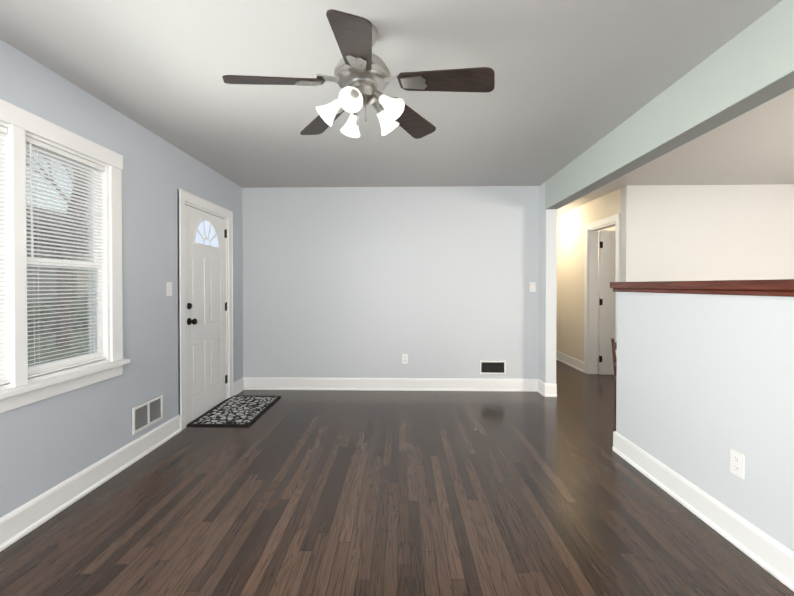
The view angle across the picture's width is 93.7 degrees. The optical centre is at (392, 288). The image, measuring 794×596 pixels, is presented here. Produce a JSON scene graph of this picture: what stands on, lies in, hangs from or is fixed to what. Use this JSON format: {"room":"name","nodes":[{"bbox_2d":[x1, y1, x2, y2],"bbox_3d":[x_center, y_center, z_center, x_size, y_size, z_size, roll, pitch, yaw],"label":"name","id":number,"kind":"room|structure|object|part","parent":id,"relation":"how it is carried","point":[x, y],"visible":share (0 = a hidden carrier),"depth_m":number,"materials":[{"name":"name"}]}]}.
{"room":"empty living room","nodes":[
{"label":"empty living room","id":0,"kind":"room"},
{"bbox_2d":[0,39,242,517],"bbox_3d":[-1.945,0.024,1.632,0.120,2.440,6.000,0,1,1],"label":"wall","id":1,"kind":"structure","parent":0,"point":[47,444],"depth_m":2.60,"materials":[{"name":"blue paint"}]},
{"bbox_2d":[0,99,129,412],"bbox_3d":[-1.927,-0.156,1.862,0.205,1.495,1.401,0,1,1],"label":"window","id":2,"kind":"structure","parent":1,"relation":"in","point":[62,314],"depth_m":2.10,"materials":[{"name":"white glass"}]},
{"bbox_3d":[-1.934,-0.161,1.862,0.070,1.255,1.145,0,1,1],"label":"left window sashes","id":3,"kind":"part","parent":2,"relation":"part of","materials":[{"name":"white wood"}]},
{"bbox_3d":[-1.899,-0.162,1.861,0.038,1.249,1.137,0,1,1],"label":"left window blind rails","id":4,"kind":"part","parent":2,"relation":"part of","materials":[{"name":"white plastic"}]},
{"bbox_3d":[-1.941,-0.172,1.862,0.035,1.166,1.077,0,1,1],"label":"glass","id":5,"kind":"part","parent":2,"relation":"part of","materials":[{"name":"clear glass"}]},
{"bbox_2d":[0,415,181,551],"bbox_3d":[-1.888,1.178,0.927,0.026,0.145,4.570,0,1,1],"label":"baseboard","id":6,"kind":"structure","parent":1,"relation":"attached to","point":[18,523],"depth_m":2.19,"materials":[{"name":"white wood"}]},
{"bbox_2d":[132,395,162,434],"bbox_3d":[-1.851,0.942,2.819,0.013,0.190,0.330,0,1,1],"label":"air vent","id":7,"kind":"object","parent":1,"relation":"in","point":[147,414],"visible":1,"depth_m":2.80,"materials":[{"name":"white metal"}]},
{"bbox_2d":[166,282,171,295],"bbox_3d":[-1.842,-0.001,3.080,0.020,0.115,0.070,0,1,1],"label":"light switch","id":8,"kind":"object","parent":1,"relation":"attached to","point":[168,288],"visible":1,"depth_m":3.07,"materials":[{"name":"white plastic"}]},
{"bbox_2d":[177,189,233,429],"bbox_3d":[-1.898,0.218,3.706,0.120,2.010,0.844,0,1,1],"label":"door frame","id":9,"kind":"structure","parent":1,"relation":"in","point":[203,210],"depth_m":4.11,"materials":[{"name":"white wood"}]},
{"bbox_2d":[185,205,226,424],"bbox_3d":[-1.867,0.230,3.710,0.184,1.975,0.795,0,1,1],"label":"front door","id":10,"kind":"structure","parent":9,"relation":"attached to","point":[205,263],"depth_m":3.66,"materials":[{"name":"white wood"}]},
{"bbox_3d":[-1.867,0.193,3.728,0.184,1.697,0.758,0,1,1],"label":"front door hardware","id":11,"kind":"part","parent":10,"relation":"part of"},
{"bbox_2d":[234,377,243,394],"bbox_3d":[-1.810,1.144,4.368,0.026,0.145,0.305,0,1,1],"label":"baseboard","id":12,"kind":"structure","parent":1,"relation":"attached to","point":[238,386],"depth_m":4.37,"materials":[{"name":"white wood"}]},
{"bbox_2d":[0,357,793,595],"bbox_3d":[2.002,1.284,2.555,7.970,0.100,8.240,0,1,1],"label":"floor","id":13,"kind":"structure","parent":0,"point":[387,493],"depth_m":2.05,"materials":[{"name":"brown wood"}]},
{"bbox_2d":[187,395,280,425],"bbox_3d":[-1.552,1.216,3.770,0.561,0.012,0.890,0,1,1],"label":"area rug","id":14,"kind":"object","parent":13,"relation":"on","point":[236,410],"visible":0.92,"depth_m":3.69,"materials":[{"name":"black fabric"}]},
{"bbox_2d":[611,338,616,427],"bbox_3d":[2.160,0.833,3.077,0.473,0.793,0.460,0,1,1],"label":"dining chair","id":15,"kind":"object","parent":13,"relation":"on","point":[614,345],"visible":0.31,"depth_m":3.28,"materials":[{"name":"brown wood"}]},
{"bbox_2d":[0,0,793,215],"bbox_3d":[2.002,-1.255,2.530,7.970,0.100,8.240,0,1,1],"label":"ceiling","id":16,"kind":"structure","parent":0,"point":[574,79],"depth_m":2.13,"materials":[{"name":"paint"}]},
{"bbox_2d":[222,9,494,138],"bbox_3d":[-0.140,-0.970,1.696,1.158,0.454,1.115,0,1,1],"label":"ceiling fan","id":17,"kind":"object","parent":16,"relation":"hanging from","point":[362,77],"visible":1,"depth_m":1.64,"materials":[{"name":"brown wood"}]},
{"bbox_2d":[545,0,793,209],"bbox_3d":[1.665,-1.033,1.239,0.130,0.320,6.000,0,1,3],"label":"header beam","id":18,"kind":"structure","parent":16,"relation":"attached to","point":[749,68],"depth_m":2.01,"materials":[{"name":"paint"}]},
{"bbox_2d":[242,184,793,378],"bbox_3d":[2.046,-0.004,4.482,7.730,2.440,0.120,0,1,1],"label":"wall","id":19,"kind":"structure","parent":0,"point":[365,282],"depth_m":4.46,"materials":[{"name":"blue paint"}]},
{"bbox_2d":[243,377,537,391],"bbox_3d":[-0.040,1.143,4.468,3.560,0.145,0.026,0,1,1],"label":"baseboard","id":20,"kind":"structure","parent":19,"relation":"attached to","point":[380,384],"depth_m":4.46,"materials":[{"name":"white wood"}]},
{"bbox_2d":[402,354,407,363],"bbox_3d":[0.146,0.840,4.470,0.070,0.115,0.007,0,1,1],"label":"electrical outlet","id":21,"kind":"object","parent":19,"relation":"attached to","point":[404,358],"visible":1,"depth_m":4.47,"materials":[{"name":"white plastic"}]},
{"bbox_2d":[480,361,505,373],"bbox_3d":[1.193,0.936,4.444,0.310,0.160,0.013,0,1,1],"label":"air vent","id":22,"kind":"object","parent":19,"relation":"in","point":[492,367],"visible":1,"depth_m":4.45,"materials":[{"name":"metal"}]},
{"bbox_2d":[530,282,535,291],"bbox_3d":[1.665,-0.024,4.420,0.070,0.115,0.020,0,1,1],"label":"light switch","id":23,"kind":"object","parent":19,"relation":"attached to","point":[532,286],"visible":1,"depth_m":4.42,"materials":[{"name":"white plastic"}]},
{"bbox_2d":[539,182,556,383],"bbox_3d":[1.821,-0.013,5.382,0.120,2.440,2.330,0,1,1],"label":"wall","id":24,"kind":"structure","parent":0,"point":[547,284],"depth_m":4.22,"materials":[{"name":"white paint"}]},
{"bbox_2d":[537,379,543,395],"bbox_3d":[1.724,1.144,4.335,0.026,0.145,0.210,0,1,1],"label":"baseboard","id":25,"kind":"structure","parent":24,"relation":"attached to","point":[540,390],"depth_m":4.32,"materials":[{"name":"white wood"}]},
{"bbox_2d":[544,383,556,396],"bbox_3d":[1.788,1.146,4.216,0.134,0.145,0.026,0,1,1],"label":"baseboard","id":26,"kind":"structure","parent":24,"relation":"attached to","point":[550,389],"depth_m":4.21,"materials":[{"name":"white wood"}]},
{"bbox_2d":[556,188,620,361],"bbox_3d":[2.845,-0.015,5.524,0.120,2.440,2.000,0,1,1],"label":"wall","id":27,"kind":"structure","parent":0,"point":[570,283],"depth_m":5.75,"materials":[{"name":"paint"}]},
{"bbox_2d":[556,350,583,371],"bbox_3d":[2.781,1.128,5.962,0.026,0.145,1.149,0,1,1],"label":"baseboard","id":28,"kind":"structure","parent":27,"relation":"attached to","point":[575,363],"depth_m":5.82,"materials":[{"name":"white wood"}]},
{"bbox_2d":[588,222,615,374],"bbox_3d":[3.164,0.186,4.936,0.785,2.050,0.704,0,1,1],"label":"hall door","id":29,"kind":"structure","parent":27,"relation":"in","point":[607,248],"depth_m":5.22,"materials":[{"name":"white wood"}]},
{"bbox_2d":[584,213,619,373],"bbox_3d":[2.832,0.143,4.952,0.156,2.135,0.847,0,1,1],"label":"door frame","id":30,"kind":"structure","parent":27,"relation":"attached to","point":[606,220],"depth_m":5.29,"materials":[{"name":"white wood"}]},
{"bbox_2d":[598,226,615,356],"bbox_3d":[3.874,-0.025,6.561,4.170,2.440,0.120,0,1,1],"label":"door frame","id":31,"kind":"structure","parent":0,"point":[610,228],"depth_m":6.50,"materials":[{"name":"paint"}]},
{"bbox_2d":[616,292,793,551],"bbox_3d":[1.715,0.634,0.695,0.120,1.237,4.280,0,1,1],"label":"wall","id":32,"kind":"structure","parent":0,"point":[704,384],"depth_m":1.93,"materials":[{"name":"blue paint"}]},
{"bbox_2d":[610,279,793,296],"bbox_3d":[1.715,0.004,0.708,0.190,0.073,4.320,0,1,1],"label":"trim","id":33,"kind":"structure","parent":32,"relation":"on","point":[781,287],"depth_m":1.90,"materials":[{"name":"brown wood"}]},
{"bbox_2d":[613,431,793,591],"bbox_3d":[1.642,1.180,0.702,0.026,0.145,4.280,0,1,1],"label":"baseboard","id":34,"kind":"structure","parent":32,"relation":"attached to","point":[770,554],"depth_m":1.91,"materials":[{"name":"white wood"}]},
{"bbox_2d":[730,449,743,478],"bbox_3d":[1.677,0.852,1.814,0.007,0.115,0.070,0,1,1],"label":"outlet","id":35,"kind":"object","parent":32,"relation":"attached to","point":[736,463],"visible":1,"depth_m":1.81,"materials":[{"name":"white plastic"}]}
]}

